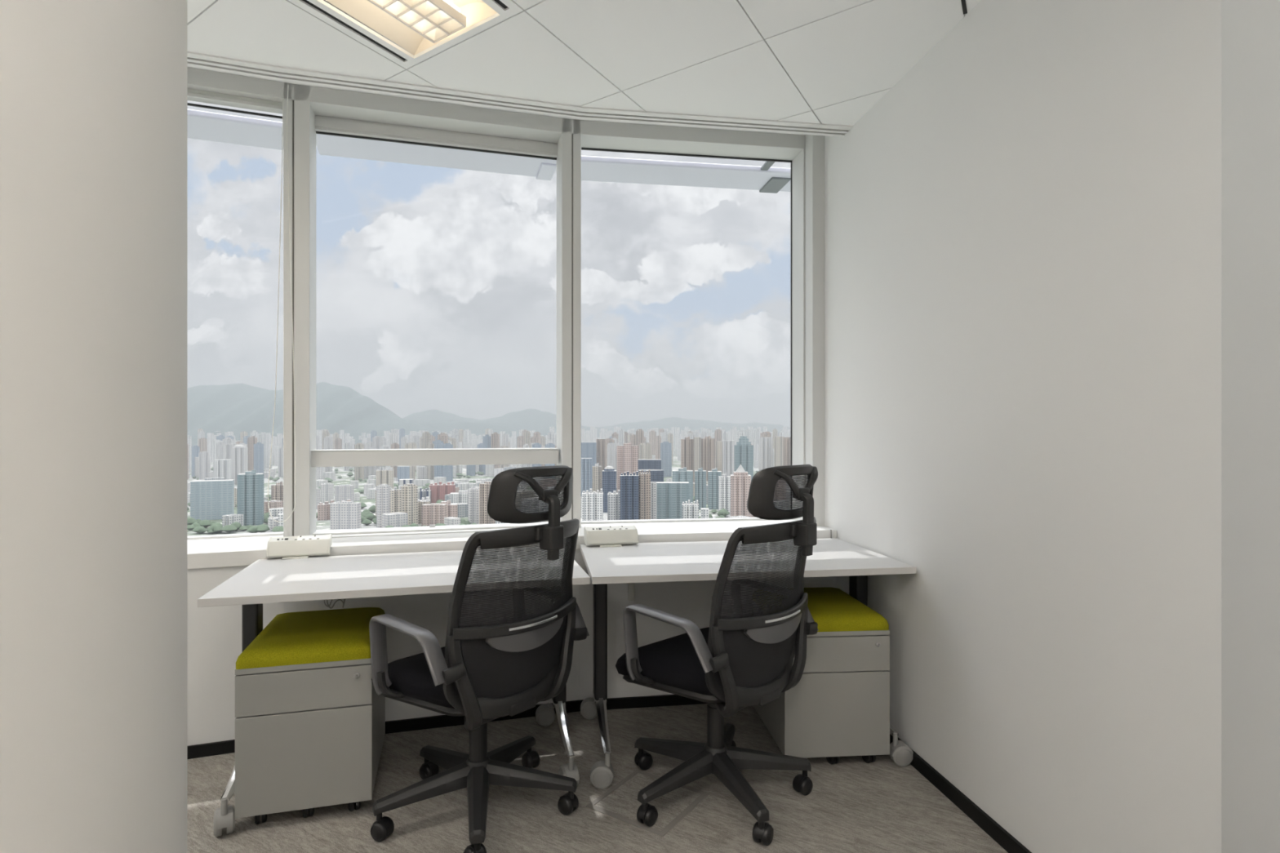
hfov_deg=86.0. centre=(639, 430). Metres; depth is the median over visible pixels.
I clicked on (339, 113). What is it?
window
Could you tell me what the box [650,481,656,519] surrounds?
building
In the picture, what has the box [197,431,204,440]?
apartment tower
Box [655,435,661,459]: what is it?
apartment tower
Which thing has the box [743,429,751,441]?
apartment tower
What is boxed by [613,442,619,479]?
apartment tower
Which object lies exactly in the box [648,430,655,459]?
apartment tower
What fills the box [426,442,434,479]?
apartment tower
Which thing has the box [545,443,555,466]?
apartment tower
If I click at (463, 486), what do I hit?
block
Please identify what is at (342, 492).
block
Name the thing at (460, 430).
apartment tower
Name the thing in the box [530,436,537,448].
apartment tower
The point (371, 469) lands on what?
apartment tower
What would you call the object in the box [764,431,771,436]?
apartment tower
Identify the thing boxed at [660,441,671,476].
apartment tower
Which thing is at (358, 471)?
apartment tower
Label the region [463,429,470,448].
apartment tower
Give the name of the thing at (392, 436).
apartment tower
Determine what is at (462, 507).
block
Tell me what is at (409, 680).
seat cushion
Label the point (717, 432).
apartment tower
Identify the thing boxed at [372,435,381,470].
apartment tower
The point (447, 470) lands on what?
apartment tower
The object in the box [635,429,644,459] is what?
apartment tower
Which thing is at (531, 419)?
ridge
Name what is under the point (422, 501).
building
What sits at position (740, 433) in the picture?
apartment tower
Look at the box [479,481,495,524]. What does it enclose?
apartment tower
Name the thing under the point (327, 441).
apartment tower
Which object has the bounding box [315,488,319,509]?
block
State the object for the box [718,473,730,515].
building
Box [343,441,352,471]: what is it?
apartment tower
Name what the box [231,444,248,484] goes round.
building
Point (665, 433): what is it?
apartment tower
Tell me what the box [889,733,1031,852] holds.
baseboard
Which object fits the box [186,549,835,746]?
wall
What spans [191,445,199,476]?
apartment tower
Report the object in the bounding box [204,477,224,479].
block
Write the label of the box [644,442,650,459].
apartment tower
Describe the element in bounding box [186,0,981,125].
ceiling
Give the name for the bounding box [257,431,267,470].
apartment tower
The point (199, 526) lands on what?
trees
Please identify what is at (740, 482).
building
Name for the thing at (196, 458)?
building
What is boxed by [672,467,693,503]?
building
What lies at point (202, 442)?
apartment tower
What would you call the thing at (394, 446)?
apartment tower
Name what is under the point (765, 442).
building
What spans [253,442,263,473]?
apartment tower
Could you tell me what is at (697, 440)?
building
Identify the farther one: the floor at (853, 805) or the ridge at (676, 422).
the ridge at (676, 422)
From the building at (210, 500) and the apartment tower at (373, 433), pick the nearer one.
the building at (210, 500)
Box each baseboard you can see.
[186,694,708,759]
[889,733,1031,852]
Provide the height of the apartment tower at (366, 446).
130.000 m
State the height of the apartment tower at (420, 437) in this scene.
142.976 m
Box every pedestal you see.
[235,607,385,824]
[753,587,889,764]
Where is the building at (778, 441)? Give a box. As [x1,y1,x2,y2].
[773,436,783,466]
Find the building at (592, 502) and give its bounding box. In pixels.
[582,488,603,520]
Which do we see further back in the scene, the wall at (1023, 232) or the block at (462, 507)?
the block at (462, 507)
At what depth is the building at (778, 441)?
2050.20 m
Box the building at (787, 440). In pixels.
[783,436,791,466]
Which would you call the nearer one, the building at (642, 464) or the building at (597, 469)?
the building at (597, 469)
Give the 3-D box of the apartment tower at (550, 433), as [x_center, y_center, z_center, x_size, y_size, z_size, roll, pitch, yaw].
[-462.368,89.173,3579.649,29.203,168.135,24.016,0,0,22]
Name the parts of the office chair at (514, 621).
armrest, leg, leg, arm mount, leg, leg, frame, headrest frame, leg, headrest stem, arm mount, armrest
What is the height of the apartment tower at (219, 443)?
124.762 m
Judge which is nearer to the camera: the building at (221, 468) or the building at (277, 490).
the building at (277, 490)
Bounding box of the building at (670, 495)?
[656,481,688,519]
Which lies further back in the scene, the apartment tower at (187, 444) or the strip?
the apartment tower at (187, 444)
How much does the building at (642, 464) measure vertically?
96.347 m
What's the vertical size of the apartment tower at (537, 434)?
167.705 m
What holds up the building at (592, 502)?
on the ground
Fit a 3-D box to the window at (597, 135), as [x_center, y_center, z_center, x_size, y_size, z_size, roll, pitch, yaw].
[0.468,-0.539,3.464,1.687,2.048,0.414,0,0,0]
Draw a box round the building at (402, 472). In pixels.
[396,466,409,481]
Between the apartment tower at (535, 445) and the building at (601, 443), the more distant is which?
the apartment tower at (535, 445)
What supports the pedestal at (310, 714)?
on the floor at (853, 805)
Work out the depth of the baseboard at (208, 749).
2.88 m
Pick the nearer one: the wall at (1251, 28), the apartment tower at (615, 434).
the wall at (1251, 28)
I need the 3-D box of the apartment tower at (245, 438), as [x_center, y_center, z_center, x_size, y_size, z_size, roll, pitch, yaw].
[-1851.950,98.874,3236.893,20.470,148.732,25.755,0,0,44]
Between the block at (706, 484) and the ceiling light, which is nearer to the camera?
the ceiling light
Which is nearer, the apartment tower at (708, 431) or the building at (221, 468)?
the building at (221, 468)
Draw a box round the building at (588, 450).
[581,442,596,482]
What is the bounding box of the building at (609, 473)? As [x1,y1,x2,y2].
[602,466,616,512]
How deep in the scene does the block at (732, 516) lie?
1187.14 m
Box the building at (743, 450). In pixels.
[733,435,753,479]
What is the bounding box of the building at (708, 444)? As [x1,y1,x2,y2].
[701,435,715,481]
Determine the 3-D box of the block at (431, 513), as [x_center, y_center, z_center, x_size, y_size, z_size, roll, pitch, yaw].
[-373.611,153.076,1247.590,40.737,40.328,20.242,0,0,-3]
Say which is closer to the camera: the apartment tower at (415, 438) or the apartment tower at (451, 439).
the apartment tower at (451, 439)
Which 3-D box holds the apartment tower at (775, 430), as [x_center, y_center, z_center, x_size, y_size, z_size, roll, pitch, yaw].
[707.884,81.588,3599.676,23.508,183.304,23.203,0,0,3]
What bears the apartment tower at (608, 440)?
on the ground
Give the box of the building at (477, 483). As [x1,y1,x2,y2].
[475,478,488,486]
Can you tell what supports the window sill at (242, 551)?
on the wall at (214, 633)
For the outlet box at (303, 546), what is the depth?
2.70 m
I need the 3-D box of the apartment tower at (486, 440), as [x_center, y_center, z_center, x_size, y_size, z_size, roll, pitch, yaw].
[-603.471,94.707,2708.848,21.430,157.066,25.315,0,0,23]
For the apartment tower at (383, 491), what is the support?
on the ground
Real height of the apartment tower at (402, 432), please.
185.847 m
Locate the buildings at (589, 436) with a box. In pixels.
[186,426,791,531]
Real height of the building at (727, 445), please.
145.570 m
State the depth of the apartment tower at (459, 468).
2799.55 m
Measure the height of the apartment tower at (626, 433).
167.360 m
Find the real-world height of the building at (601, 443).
147.997 m
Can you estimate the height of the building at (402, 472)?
52.658 m
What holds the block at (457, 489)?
on the ground
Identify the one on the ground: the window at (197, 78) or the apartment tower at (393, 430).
the apartment tower at (393, 430)
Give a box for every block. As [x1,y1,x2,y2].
[186,492,190,503]
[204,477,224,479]
[222,514,243,528]
[234,488,237,506]
[263,500,283,514]
[269,507,283,517]
[278,513,283,526]
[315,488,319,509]
[320,483,333,502]
[329,501,360,529]
[334,484,354,502]
[382,512,408,528]
[421,503,447,526]
[444,494,449,501]
[455,486,459,492]
[457,482,475,490]
[457,502,467,517]
[476,478,492,481]
[503,466,515,471]
[693,482,694,496]
[706,484,707,503]
[728,515,750,517]
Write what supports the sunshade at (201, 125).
attached to the wall
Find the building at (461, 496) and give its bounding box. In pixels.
[449,489,467,503]
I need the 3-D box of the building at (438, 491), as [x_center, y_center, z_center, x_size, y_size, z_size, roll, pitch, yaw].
[-471.058,147.605,1636.600,58.194,51.269,33.200,0,0,-13]
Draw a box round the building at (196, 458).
[195,457,210,478]
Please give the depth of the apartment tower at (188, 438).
2843.64 m
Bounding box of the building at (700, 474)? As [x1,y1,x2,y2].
[694,467,706,509]
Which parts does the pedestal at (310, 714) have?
panel, drawer, drawer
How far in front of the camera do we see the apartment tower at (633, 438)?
2713.42 m
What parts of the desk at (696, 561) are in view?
post, post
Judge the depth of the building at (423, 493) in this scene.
1584.27 m
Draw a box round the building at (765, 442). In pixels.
[759,436,772,471]
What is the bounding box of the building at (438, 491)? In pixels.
[429,481,455,503]
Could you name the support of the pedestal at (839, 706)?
on the floor at (853, 805)
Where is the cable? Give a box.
[324,599,345,608]
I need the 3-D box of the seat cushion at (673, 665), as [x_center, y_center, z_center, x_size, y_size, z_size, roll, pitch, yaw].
[0.226,0.795,2.378,0.502,0.115,0.460,0,0,-44]
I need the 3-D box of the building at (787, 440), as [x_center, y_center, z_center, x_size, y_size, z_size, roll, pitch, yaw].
[461.796,96.814,2116.600,38.738,152.852,33.200,0,0,10]
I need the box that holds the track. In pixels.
[186,51,853,137]
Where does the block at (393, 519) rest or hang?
on the ground
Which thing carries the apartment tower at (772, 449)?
on the ground
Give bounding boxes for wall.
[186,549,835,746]
[825,0,1221,852]
[1221,0,1279,852]
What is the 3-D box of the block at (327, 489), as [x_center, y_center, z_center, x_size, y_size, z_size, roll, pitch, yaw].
[-755.616,150.225,1659.563,27.653,46.030,16.211,0,0,-29]
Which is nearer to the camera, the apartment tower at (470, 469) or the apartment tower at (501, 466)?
the apartment tower at (501, 466)
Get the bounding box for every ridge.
[186,382,448,446]
[402,408,600,437]
[419,421,555,448]
[595,417,791,445]
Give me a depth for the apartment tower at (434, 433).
3362.92 m
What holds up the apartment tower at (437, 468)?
on the ground
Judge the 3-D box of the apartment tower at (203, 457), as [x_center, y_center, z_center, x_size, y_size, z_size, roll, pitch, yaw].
[-1488.522,122.244,2343.855,29.161,101.992,20.244,0,0,-30]
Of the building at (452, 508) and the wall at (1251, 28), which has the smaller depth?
the wall at (1251, 28)
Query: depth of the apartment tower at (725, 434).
3297.88 m
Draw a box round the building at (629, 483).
[620,471,639,519]
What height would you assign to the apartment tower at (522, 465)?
108.610 m
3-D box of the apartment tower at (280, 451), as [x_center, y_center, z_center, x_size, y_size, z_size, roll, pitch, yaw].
[-1338.486,117.848,2579.492,33.031,110.783,20.477,0,0,-2]
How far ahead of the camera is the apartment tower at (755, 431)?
4103.27 m
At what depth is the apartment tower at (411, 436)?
3784.73 m
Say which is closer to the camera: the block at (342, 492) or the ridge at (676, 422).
the block at (342, 492)
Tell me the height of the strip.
0.003 m
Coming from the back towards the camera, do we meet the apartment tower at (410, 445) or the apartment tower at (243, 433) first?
the apartment tower at (243, 433)
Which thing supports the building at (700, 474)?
on the ground
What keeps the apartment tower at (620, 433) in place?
on the ground
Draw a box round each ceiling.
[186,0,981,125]
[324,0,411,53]
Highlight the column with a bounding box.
[0,0,186,852]
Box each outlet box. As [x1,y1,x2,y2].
[266,533,332,559]
[583,524,639,547]
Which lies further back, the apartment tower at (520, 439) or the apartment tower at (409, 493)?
the apartment tower at (520, 439)
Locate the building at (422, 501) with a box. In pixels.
[417,497,430,524]
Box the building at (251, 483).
[237,470,263,525]
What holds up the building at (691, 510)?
on the ground
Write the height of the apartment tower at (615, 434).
165.825 m
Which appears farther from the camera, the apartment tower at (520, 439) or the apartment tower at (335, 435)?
the apartment tower at (335, 435)
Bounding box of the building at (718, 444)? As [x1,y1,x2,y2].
[715,440,722,476]
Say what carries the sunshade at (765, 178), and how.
attached to the window at (597, 135)
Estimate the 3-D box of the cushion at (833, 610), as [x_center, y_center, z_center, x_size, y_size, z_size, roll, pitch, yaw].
[0.702,0.706,2.756,0.395,0.056,0.500,0,0,-4]
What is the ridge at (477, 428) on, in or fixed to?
on the ground
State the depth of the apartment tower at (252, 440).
2556.50 m
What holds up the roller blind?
attached to the window at (197, 78)
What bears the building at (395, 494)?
on the ground
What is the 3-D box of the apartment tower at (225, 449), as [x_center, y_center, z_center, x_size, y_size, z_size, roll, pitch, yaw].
[-1397.515,108.240,2320.497,31.280,130.000,27.786,0,0,0]
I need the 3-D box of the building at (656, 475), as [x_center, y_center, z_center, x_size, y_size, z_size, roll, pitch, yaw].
[20.194,133.222,1616.600,71.456,80.036,33.200,0,0,1]
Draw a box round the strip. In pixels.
[960,0,967,13]
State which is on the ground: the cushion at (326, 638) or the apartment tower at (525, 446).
the apartment tower at (525, 446)
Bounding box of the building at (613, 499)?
[607,489,620,519]
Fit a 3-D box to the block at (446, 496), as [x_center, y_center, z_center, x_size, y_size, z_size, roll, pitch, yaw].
[-425.862,160.026,1577.323,41.758,26.427,16.866,0,0,19]
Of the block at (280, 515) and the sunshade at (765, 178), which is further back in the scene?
the block at (280, 515)
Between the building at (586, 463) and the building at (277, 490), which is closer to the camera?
the building at (277, 490)
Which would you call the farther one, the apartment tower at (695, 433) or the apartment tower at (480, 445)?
the apartment tower at (695, 433)
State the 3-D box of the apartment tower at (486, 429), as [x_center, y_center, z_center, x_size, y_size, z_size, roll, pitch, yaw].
[-949.234,80.173,4286.039,33.473,186.135,20.881,0,0,-26]
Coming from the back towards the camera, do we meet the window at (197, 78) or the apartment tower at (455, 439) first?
the apartment tower at (455, 439)
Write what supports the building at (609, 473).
on the ground
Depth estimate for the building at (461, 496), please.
1480.31 m
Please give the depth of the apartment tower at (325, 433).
2958.36 m
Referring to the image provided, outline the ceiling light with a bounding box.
[288,0,523,68]
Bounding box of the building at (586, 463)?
[581,457,591,497]
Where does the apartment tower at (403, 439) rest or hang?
on the ground
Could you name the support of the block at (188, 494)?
on the ground
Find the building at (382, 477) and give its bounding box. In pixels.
[375,467,393,488]
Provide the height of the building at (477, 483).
62.354 m
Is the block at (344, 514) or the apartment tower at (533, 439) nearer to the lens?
the block at (344, 514)
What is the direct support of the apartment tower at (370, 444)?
on the ground
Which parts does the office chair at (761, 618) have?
armrest, leg, leg, arm mount, leg, leg, frame, leg, headrest frame, headrest stem, arm mount, armrest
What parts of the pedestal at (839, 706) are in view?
drawer, drawer, panel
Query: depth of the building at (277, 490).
1600.99 m
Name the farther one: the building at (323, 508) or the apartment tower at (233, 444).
the apartment tower at (233, 444)
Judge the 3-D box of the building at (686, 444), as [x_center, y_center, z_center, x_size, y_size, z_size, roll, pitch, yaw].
[131.893,94.985,1916.600,35.049,156.509,33.200,0,0,3]
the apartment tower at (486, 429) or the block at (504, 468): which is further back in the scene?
the apartment tower at (486, 429)
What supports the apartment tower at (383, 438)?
on the ground
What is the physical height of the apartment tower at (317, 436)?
153.253 m
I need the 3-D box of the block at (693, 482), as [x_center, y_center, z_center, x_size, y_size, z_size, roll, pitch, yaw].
[141.452,155.001,1802.138,42.328,36.479,27.911,0,0,17]
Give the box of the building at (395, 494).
[375,485,400,515]
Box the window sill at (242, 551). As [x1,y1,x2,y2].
[186,520,836,569]
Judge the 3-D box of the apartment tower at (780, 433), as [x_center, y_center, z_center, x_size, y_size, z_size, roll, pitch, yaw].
[701.022,89.165,3425.509,22.012,168.150,24.311,0,0,19]
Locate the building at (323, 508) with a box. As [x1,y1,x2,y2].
[317,499,351,520]
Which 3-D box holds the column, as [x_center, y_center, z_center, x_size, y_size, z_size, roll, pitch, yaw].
[-1.233,-0.067,1.052,0.900,2.613,0.900,0,0,0]
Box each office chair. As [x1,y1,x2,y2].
[368,465,589,852]
[615,464,818,845]
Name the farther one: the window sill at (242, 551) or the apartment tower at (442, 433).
the apartment tower at (442, 433)
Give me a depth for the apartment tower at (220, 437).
3184.73 m
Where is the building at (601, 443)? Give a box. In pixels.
[595,439,605,488]
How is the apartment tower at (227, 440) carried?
on the ground
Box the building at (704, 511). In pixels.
[701,507,708,518]
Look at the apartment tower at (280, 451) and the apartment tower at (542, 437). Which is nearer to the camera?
the apartment tower at (280, 451)
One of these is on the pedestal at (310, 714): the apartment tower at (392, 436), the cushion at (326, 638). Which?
the cushion at (326, 638)
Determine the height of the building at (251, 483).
100.393 m
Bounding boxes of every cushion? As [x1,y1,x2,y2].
[235,607,385,669]
[371,646,454,708]
[615,626,713,695]
[804,587,888,631]
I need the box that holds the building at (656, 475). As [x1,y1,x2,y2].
[638,469,663,481]
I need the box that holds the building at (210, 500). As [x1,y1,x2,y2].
[190,479,234,519]
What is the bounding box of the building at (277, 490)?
[271,481,283,501]
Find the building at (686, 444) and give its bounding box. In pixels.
[680,436,693,482]
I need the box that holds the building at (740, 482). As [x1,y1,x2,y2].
[730,464,751,517]
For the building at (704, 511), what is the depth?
1205.25 m
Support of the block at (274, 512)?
on the ground
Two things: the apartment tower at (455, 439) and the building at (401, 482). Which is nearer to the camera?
the building at (401, 482)
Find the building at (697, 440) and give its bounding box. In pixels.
[693,436,701,482]
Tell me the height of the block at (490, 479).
51.155 m
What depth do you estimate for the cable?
2.60 m
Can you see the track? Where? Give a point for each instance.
(193, 59)
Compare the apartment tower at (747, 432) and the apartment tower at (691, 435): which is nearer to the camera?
the apartment tower at (691, 435)
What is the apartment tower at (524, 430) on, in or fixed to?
on the ground
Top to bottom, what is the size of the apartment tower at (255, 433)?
172.138 m
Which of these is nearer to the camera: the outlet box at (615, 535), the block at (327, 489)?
the outlet box at (615, 535)
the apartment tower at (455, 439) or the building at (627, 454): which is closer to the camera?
the building at (627, 454)
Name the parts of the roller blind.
bead chain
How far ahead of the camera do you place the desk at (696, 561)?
2.64 m
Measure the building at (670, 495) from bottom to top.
73.531 m
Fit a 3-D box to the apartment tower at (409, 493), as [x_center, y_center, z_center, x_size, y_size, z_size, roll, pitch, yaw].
[-408.837,133.939,1217.487,26.627,78.601,18.158,0,0,-32]
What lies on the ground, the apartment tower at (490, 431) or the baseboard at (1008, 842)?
the apartment tower at (490, 431)
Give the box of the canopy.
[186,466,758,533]
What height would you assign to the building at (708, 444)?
158.354 m
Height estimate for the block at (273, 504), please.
33.430 m
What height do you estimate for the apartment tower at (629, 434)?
160.822 m
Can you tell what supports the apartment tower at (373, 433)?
on the ground
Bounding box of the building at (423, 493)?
[417,487,431,503]
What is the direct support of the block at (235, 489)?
on the ground
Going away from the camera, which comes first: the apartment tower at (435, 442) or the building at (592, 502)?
the building at (592, 502)
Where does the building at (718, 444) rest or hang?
on the ground
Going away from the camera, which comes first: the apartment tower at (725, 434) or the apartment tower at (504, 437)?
the apartment tower at (504, 437)
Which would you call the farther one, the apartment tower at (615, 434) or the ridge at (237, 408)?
the ridge at (237, 408)
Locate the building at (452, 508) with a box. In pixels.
[440,500,457,517]
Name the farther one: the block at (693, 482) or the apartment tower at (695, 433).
the apartment tower at (695, 433)
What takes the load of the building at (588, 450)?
on the ground
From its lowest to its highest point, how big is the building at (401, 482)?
54.696 m
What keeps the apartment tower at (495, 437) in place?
on the ground
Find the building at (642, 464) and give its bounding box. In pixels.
[638,459,661,470]
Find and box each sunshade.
[186,108,283,150]
[315,133,556,180]
[581,155,791,193]
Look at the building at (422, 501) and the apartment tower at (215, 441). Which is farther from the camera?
the apartment tower at (215, 441)
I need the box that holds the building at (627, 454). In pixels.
[617,442,638,493]
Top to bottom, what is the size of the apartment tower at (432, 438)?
152.140 m
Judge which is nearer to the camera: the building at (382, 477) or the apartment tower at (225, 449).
the building at (382, 477)
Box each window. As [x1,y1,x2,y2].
[186,66,293,540]
[186,66,804,537]
[572,119,825,525]
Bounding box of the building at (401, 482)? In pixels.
[398,479,413,485]
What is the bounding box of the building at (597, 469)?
[592,462,601,492]
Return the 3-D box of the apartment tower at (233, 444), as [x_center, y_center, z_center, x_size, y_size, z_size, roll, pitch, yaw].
[-1436.450,108.240,2420.323,31.326,130.000,20.482,0,0,-3]
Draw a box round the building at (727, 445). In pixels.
[722,440,734,476]
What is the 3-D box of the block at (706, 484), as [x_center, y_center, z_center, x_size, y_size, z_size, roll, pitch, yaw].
[156.976,150.987,1637.930,22.937,44.506,30.912,0,0,-31]
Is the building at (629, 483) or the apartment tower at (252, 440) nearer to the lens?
the building at (629, 483)
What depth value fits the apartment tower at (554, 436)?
2565.88 m
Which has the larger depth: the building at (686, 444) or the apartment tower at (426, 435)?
the apartment tower at (426, 435)
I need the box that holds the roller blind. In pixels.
[186,84,296,522]
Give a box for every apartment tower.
[186,435,191,472]
[186,444,188,479]
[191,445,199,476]
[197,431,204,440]
[198,437,207,452]
[198,451,208,479]
[213,440,222,459]
[216,435,225,440]
[216,441,222,459]
[220,443,231,459]
[222,437,231,444]
[230,442,237,447]
[240,431,247,442]
[243,435,250,444]
[247,435,257,471]
[250,431,257,442]
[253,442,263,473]
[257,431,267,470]
[277,447,283,476]
[315,435,319,449]
[322,431,329,449]
[323,435,332,471]
[333,432,339,449]
[334,438,342,449]
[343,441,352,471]
[354,443,364,480]
[360,442,368,478]
[367,441,372,448]
[368,447,376,475]
[370,430,377,441]
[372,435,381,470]
[376,484,390,528]
[381,436,386,446]
[388,432,396,448]
[391,428,397,440]
[391,443,399,477]
[399,428,404,448]
[400,436,407,448]
[400,483,417,525]
[404,442,415,479]
[408,434,413,442]
[412,435,418,448]
[419,436,422,448]
[422,431,430,466]
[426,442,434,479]
[430,435,435,442]
[431,431,439,439]
[432,440,443,444]
[434,443,444,477]
[437,432,447,439]
[440,434,448,443]
[442,443,453,481]
[448,437,453,466]
[452,428,458,448]
[453,438,456,448]
[453,448,462,472]
[458,428,463,448]
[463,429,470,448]
[466,465,475,475]
[467,486,479,524]
[476,443,482,471]
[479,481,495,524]
[482,434,491,474]
[484,428,489,435]
[488,429,493,435]
[491,432,499,468]
[499,445,509,468]
[502,433,508,446]
[516,435,524,448]
[521,429,527,436]
[521,464,530,467]
[523,444,528,448]
[524,431,530,448]
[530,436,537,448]
[532,443,541,466]
[533,431,540,444]
[540,435,545,446]
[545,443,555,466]
[547,431,555,439]
[552,432,556,445]
[605,438,614,466]
[607,443,615,470]
[612,431,617,439]
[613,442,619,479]
[617,429,624,445]
[624,431,628,443]
[627,433,633,443]
[630,434,635,445]
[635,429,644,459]
[639,443,648,459]
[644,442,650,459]
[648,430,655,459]
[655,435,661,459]
[658,428,664,435]
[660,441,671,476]
[662,431,668,441]
[667,433,673,464]
[685,432,693,439]
[693,431,698,439]
[702,431,706,438]
[705,428,711,437]
[715,429,721,440]
[722,431,728,439]
[735,430,744,444]
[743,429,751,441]
[751,428,758,444]
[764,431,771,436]
[772,428,777,448]
[772,448,773,466]
[777,431,782,436]
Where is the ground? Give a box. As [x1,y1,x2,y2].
[186,445,759,536]
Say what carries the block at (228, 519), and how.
on the ground
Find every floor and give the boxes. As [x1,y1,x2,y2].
[186,703,1008,852]
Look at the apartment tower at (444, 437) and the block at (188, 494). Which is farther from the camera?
the apartment tower at (444, 437)
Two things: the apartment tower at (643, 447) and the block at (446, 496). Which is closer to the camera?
the block at (446, 496)
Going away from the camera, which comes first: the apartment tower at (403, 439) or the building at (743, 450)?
the building at (743, 450)
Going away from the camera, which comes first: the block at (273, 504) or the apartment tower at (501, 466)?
the block at (273, 504)
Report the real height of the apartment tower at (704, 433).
168.071 m
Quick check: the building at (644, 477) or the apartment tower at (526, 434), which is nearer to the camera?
the building at (644, 477)
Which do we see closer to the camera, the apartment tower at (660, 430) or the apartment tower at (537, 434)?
the apartment tower at (537, 434)
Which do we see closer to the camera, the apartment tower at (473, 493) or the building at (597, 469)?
the apartment tower at (473, 493)
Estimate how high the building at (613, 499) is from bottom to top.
62.803 m
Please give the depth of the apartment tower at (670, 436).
3467.98 m
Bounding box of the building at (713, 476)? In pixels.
[707,467,721,509]
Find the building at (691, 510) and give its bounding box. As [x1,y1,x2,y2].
[682,499,698,519]
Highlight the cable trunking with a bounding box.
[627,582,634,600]
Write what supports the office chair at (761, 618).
on the floor at (853, 805)
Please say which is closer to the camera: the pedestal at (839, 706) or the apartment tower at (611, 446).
the pedestal at (839, 706)
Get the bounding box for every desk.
[197,550,590,837]
[580,537,916,789]
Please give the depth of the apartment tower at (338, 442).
3238.04 m
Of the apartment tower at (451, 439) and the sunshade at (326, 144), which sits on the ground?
the apartment tower at (451, 439)
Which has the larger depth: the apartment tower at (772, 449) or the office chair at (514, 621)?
the apartment tower at (772, 449)
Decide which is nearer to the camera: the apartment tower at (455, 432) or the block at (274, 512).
the block at (274, 512)
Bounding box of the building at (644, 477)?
[638,469,650,519]
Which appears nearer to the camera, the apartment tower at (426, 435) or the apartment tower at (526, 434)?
the apartment tower at (426, 435)
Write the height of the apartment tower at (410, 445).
130.000 m
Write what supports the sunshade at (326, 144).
attached to the window at (339, 113)
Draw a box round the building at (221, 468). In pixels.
[213,459,231,479]

